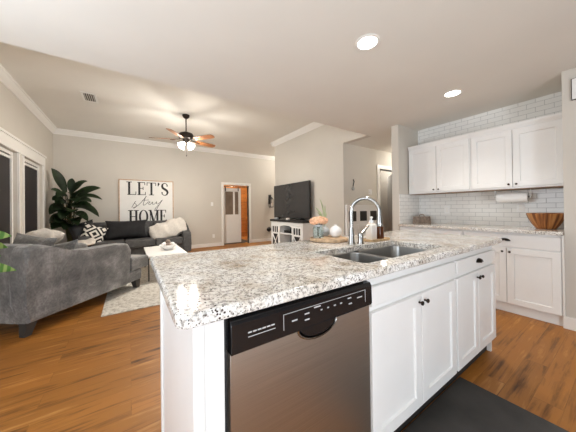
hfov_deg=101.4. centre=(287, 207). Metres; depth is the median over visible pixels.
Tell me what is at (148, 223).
cushion
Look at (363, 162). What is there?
wall
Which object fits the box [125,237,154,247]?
seat cushion
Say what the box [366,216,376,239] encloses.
soap bottle
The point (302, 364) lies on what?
dishwasher
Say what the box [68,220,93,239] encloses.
cushion
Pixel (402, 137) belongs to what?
wall partition
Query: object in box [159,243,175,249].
bowl
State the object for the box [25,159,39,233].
window
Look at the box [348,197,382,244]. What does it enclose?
faucet
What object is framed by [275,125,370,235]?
wall
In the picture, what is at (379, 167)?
door frame
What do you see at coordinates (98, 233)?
cushion
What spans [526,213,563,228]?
serving bowl
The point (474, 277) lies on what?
base cabinet
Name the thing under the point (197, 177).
wall
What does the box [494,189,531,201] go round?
paper towel holder
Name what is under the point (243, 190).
wall
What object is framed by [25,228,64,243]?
cushion
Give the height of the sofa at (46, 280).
0.855 m
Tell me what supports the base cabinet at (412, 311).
on the floor
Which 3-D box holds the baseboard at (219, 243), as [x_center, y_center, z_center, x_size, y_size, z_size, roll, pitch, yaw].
[-3.763,1.188,6.507,3.911,0.110,0.016,0,0,-34]
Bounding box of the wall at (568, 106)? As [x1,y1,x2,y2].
[561,67,575,318]
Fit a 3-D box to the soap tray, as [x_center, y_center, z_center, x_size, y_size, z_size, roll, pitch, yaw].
[0.671,0.242,1.794,0.230,0.018,0.100,0,0,-34]
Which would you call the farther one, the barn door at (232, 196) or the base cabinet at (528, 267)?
the barn door at (232, 196)
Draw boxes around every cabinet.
[345,205,376,235]
[353,245,456,431]
[400,226,462,234]
[407,134,472,194]
[448,245,495,385]
[463,230,562,325]
[469,112,562,191]
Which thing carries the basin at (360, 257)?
in the sink at (386, 252)
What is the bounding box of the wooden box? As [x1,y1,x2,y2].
[413,214,430,223]
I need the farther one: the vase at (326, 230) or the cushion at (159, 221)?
the cushion at (159, 221)
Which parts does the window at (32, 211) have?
shade rail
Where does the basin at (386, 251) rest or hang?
in the sink at (386, 252)
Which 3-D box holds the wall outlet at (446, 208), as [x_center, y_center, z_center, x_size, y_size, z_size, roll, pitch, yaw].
[2.417,0.035,3.586,0.009,0.116,0.072,0,0,-34]
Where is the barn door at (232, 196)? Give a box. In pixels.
[224,187,240,242]
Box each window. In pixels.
[0,146,12,243]
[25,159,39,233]
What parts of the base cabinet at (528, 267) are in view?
door, drawer, door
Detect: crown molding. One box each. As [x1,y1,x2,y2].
[0,64,56,132]
[53,128,274,159]
[271,122,324,146]
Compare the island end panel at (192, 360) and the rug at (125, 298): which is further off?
the rug at (125, 298)
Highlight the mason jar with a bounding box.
[313,224,323,237]
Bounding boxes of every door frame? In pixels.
[221,182,251,245]
[377,165,391,204]
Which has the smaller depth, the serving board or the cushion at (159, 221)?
the serving board
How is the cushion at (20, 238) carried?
on the sofa at (46, 280)
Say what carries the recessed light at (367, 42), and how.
in the ceiling at (301, 59)
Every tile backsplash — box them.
[399,194,419,223]
[418,91,563,227]
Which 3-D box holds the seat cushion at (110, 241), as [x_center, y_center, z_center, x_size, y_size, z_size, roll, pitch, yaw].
[-4.136,0.852,5.439,0.605,0.170,0.740,0,0,-34]
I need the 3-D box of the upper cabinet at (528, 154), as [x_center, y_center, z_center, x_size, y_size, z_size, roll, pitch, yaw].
[2.717,-0.590,2.807,0.361,0.751,0.812,0,0,-34]
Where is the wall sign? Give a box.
[118,179,173,220]
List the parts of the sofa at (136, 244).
arm, arm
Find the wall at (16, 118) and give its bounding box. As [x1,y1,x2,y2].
[0,81,52,240]
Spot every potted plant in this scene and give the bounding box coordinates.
[0,231,15,272]
[48,168,101,241]
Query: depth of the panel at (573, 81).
2.17 m
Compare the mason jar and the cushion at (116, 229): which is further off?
the cushion at (116, 229)
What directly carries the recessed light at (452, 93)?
in the ceiling at (301, 59)
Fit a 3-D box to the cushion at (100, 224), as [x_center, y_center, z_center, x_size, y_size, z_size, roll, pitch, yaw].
[-4.324,0.570,5.714,0.605,0.430,0.233,0,0,-34]
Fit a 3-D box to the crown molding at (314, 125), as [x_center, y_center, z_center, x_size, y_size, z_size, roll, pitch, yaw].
[0.439,-1.830,5.483,0.092,0.115,3.265,0,0,-34]
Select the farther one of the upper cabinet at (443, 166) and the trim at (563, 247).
the upper cabinet at (443, 166)
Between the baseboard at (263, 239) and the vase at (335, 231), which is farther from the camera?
the baseboard at (263, 239)
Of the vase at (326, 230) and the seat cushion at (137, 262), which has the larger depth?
the seat cushion at (137, 262)
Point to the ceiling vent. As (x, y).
(90, 97)
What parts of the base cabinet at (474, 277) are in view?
door, drawer, cup pull, door, leg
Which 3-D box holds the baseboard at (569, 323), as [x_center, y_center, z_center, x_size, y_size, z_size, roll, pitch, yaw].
[3.462,1.072,0.994,0.018,0.115,3.015,0,0,-34]
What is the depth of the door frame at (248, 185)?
7.99 m
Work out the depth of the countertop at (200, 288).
0.97 m
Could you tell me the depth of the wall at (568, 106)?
2.21 m
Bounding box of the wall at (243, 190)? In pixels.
[224,185,247,235]
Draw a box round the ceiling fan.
[149,114,214,155]
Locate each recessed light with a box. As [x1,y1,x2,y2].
[355,34,379,50]
[443,89,462,97]
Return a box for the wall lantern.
[268,195,273,206]
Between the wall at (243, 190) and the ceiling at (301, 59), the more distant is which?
the wall at (243, 190)
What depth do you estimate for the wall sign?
6.43 m
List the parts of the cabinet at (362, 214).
door, square panel, door, square panel, square panel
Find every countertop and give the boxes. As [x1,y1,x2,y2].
[150,230,501,329]
[398,223,563,235]
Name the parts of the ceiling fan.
blade, lamp shade, lamp shade, blade, blade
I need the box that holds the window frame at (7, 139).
[0,127,46,233]
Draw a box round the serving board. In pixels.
[310,235,347,242]
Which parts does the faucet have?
spout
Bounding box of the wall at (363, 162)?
[347,144,391,204]
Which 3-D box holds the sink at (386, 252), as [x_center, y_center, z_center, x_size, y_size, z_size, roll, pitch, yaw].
[0.573,0.383,1.425,0.784,0.193,0.360,0,0,-34]
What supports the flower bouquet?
in the mason jar
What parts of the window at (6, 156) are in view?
shade rail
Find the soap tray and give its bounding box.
[363,237,389,241]
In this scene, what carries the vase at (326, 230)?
on the serving board
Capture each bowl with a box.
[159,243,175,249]
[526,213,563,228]
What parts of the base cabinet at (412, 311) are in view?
door, drawer, door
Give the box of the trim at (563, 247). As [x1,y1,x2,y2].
[562,235,565,316]
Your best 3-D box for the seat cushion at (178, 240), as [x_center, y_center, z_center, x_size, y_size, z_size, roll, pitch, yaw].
[-3.120,0.843,6.121,0.605,0.170,0.740,0,0,-34]
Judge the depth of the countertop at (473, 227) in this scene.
2.78 m
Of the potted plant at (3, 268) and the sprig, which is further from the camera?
the sprig
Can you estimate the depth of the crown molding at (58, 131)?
6.44 m
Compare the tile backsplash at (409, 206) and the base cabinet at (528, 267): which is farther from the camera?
the tile backsplash at (409, 206)
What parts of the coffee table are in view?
leg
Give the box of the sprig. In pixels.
[315,198,326,225]
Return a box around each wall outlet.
[444,206,449,213]
[517,203,524,211]
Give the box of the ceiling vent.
[80,91,97,102]
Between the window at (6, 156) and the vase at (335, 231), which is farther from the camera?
the window at (6, 156)
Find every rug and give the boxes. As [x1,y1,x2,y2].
[101,260,159,316]
[224,239,247,244]
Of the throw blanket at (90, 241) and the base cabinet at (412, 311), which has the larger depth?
the throw blanket at (90, 241)
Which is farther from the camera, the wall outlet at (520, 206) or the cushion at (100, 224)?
the cushion at (100, 224)
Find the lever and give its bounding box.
[357,225,368,243]
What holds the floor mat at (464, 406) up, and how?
on the floor
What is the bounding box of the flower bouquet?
[309,216,327,224]
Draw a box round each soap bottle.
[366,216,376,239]
[377,226,383,238]
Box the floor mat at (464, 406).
[402,377,568,431]
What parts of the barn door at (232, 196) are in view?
glass pane, panel, glass pane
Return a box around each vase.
[323,226,329,235]
[329,224,341,236]
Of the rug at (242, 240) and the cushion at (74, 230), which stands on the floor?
the rug at (242, 240)
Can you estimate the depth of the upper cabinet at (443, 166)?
3.35 m
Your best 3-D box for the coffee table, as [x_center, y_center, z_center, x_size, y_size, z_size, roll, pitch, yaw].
[-2.343,1.001,4.461,0.610,0.405,1.200,0,0,-34]
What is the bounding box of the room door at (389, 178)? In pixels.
[387,174,392,230]
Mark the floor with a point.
(79, 369)
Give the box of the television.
[274,180,310,219]
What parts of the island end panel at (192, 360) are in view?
panel, corner post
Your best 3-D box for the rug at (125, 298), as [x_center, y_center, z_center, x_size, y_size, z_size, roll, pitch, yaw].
[-1.709,1.203,4.649,2.870,0.011,3.050,0,0,-34]
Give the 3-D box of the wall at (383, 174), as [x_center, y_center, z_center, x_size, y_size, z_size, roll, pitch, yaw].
[2.492,-0.363,7.514,0.120,3.075,5.590,0,0,-34]
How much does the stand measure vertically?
0.845 m
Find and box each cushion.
[13,233,56,245]
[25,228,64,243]
[55,239,77,249]
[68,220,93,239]
[81,223,107,241]
[90,239,124,246]
[94,222,124,239]
[105,219,146,239]
[125,221,152,238]
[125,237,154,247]
[130,254,147,270]
[153,220,166,224]
[155,236,182,245]
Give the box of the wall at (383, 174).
[380,170,391,231]
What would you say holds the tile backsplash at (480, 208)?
attached to the wall
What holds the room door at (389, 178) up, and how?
attached to the door frame at (379, 167)
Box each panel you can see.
[160,290,224,431]
[571,78,575,100]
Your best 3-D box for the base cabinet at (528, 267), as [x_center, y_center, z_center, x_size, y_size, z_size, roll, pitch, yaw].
[2.620,0.709,2.730,0.626,0.879,0.803,0,0,-34]
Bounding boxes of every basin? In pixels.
[329,252,389,262]
[358,246,426,257]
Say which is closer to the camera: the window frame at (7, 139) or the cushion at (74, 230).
the window frame at (7, 139)
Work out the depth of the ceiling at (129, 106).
4.42 m
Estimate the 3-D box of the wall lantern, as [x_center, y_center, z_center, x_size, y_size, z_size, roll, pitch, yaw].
[-0.623,-0.238,8.531,0.130,0.468,0.184,0,0,-34]
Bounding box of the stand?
[270,219,313,243]
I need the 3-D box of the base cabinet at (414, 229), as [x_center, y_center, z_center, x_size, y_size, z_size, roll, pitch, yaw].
[2.166,0.718,3.405,0.626,0.879,0.815,0,0,-34]
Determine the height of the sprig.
0.236 m
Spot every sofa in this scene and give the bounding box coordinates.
[0,243,147,337]
[78,220,191,254]
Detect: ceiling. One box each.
[0,0,575,152]
[0,42,312,156]
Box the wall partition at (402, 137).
[391,125,417,230]
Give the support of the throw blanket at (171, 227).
on the sofa at (136, 244)
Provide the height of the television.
0.905 m
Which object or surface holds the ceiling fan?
hanging from the ceiling at (129, 106)
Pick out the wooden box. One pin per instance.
(419, 219)
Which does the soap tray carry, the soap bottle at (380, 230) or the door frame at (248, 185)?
the soap bottle at (380, 230)
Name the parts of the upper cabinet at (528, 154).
door, cornice, door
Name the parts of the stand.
door, door, door, door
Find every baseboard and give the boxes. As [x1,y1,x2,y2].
[191,242,221,248]
[252,238,270,242]
[563,316,575,330]
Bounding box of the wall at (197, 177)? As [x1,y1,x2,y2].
[53,134,274,244]
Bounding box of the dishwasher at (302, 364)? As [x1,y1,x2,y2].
[224,280,371,431]
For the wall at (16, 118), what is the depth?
3.97 m
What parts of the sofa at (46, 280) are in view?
backrest, leg, arm, seat, leg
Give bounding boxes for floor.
[0,236,575,431]
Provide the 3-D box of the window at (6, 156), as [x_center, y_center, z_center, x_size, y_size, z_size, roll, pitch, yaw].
[-3.981,-0.129,3.177,0.055,1.475,1.150,0,0,-34]
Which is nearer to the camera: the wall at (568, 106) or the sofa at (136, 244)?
the wall at (568, 106)
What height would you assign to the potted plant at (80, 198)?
2.082 m
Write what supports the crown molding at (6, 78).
attached to the wall at (16, 118)
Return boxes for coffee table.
[144,245,186,281]
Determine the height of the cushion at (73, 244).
0.409 m
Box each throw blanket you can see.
[78,238,95,245]
[149,217,186,238]
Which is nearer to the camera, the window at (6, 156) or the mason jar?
the mason jar
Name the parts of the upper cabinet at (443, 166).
door, cornice, door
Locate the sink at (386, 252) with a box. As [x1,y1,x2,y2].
[329,246,426,262]

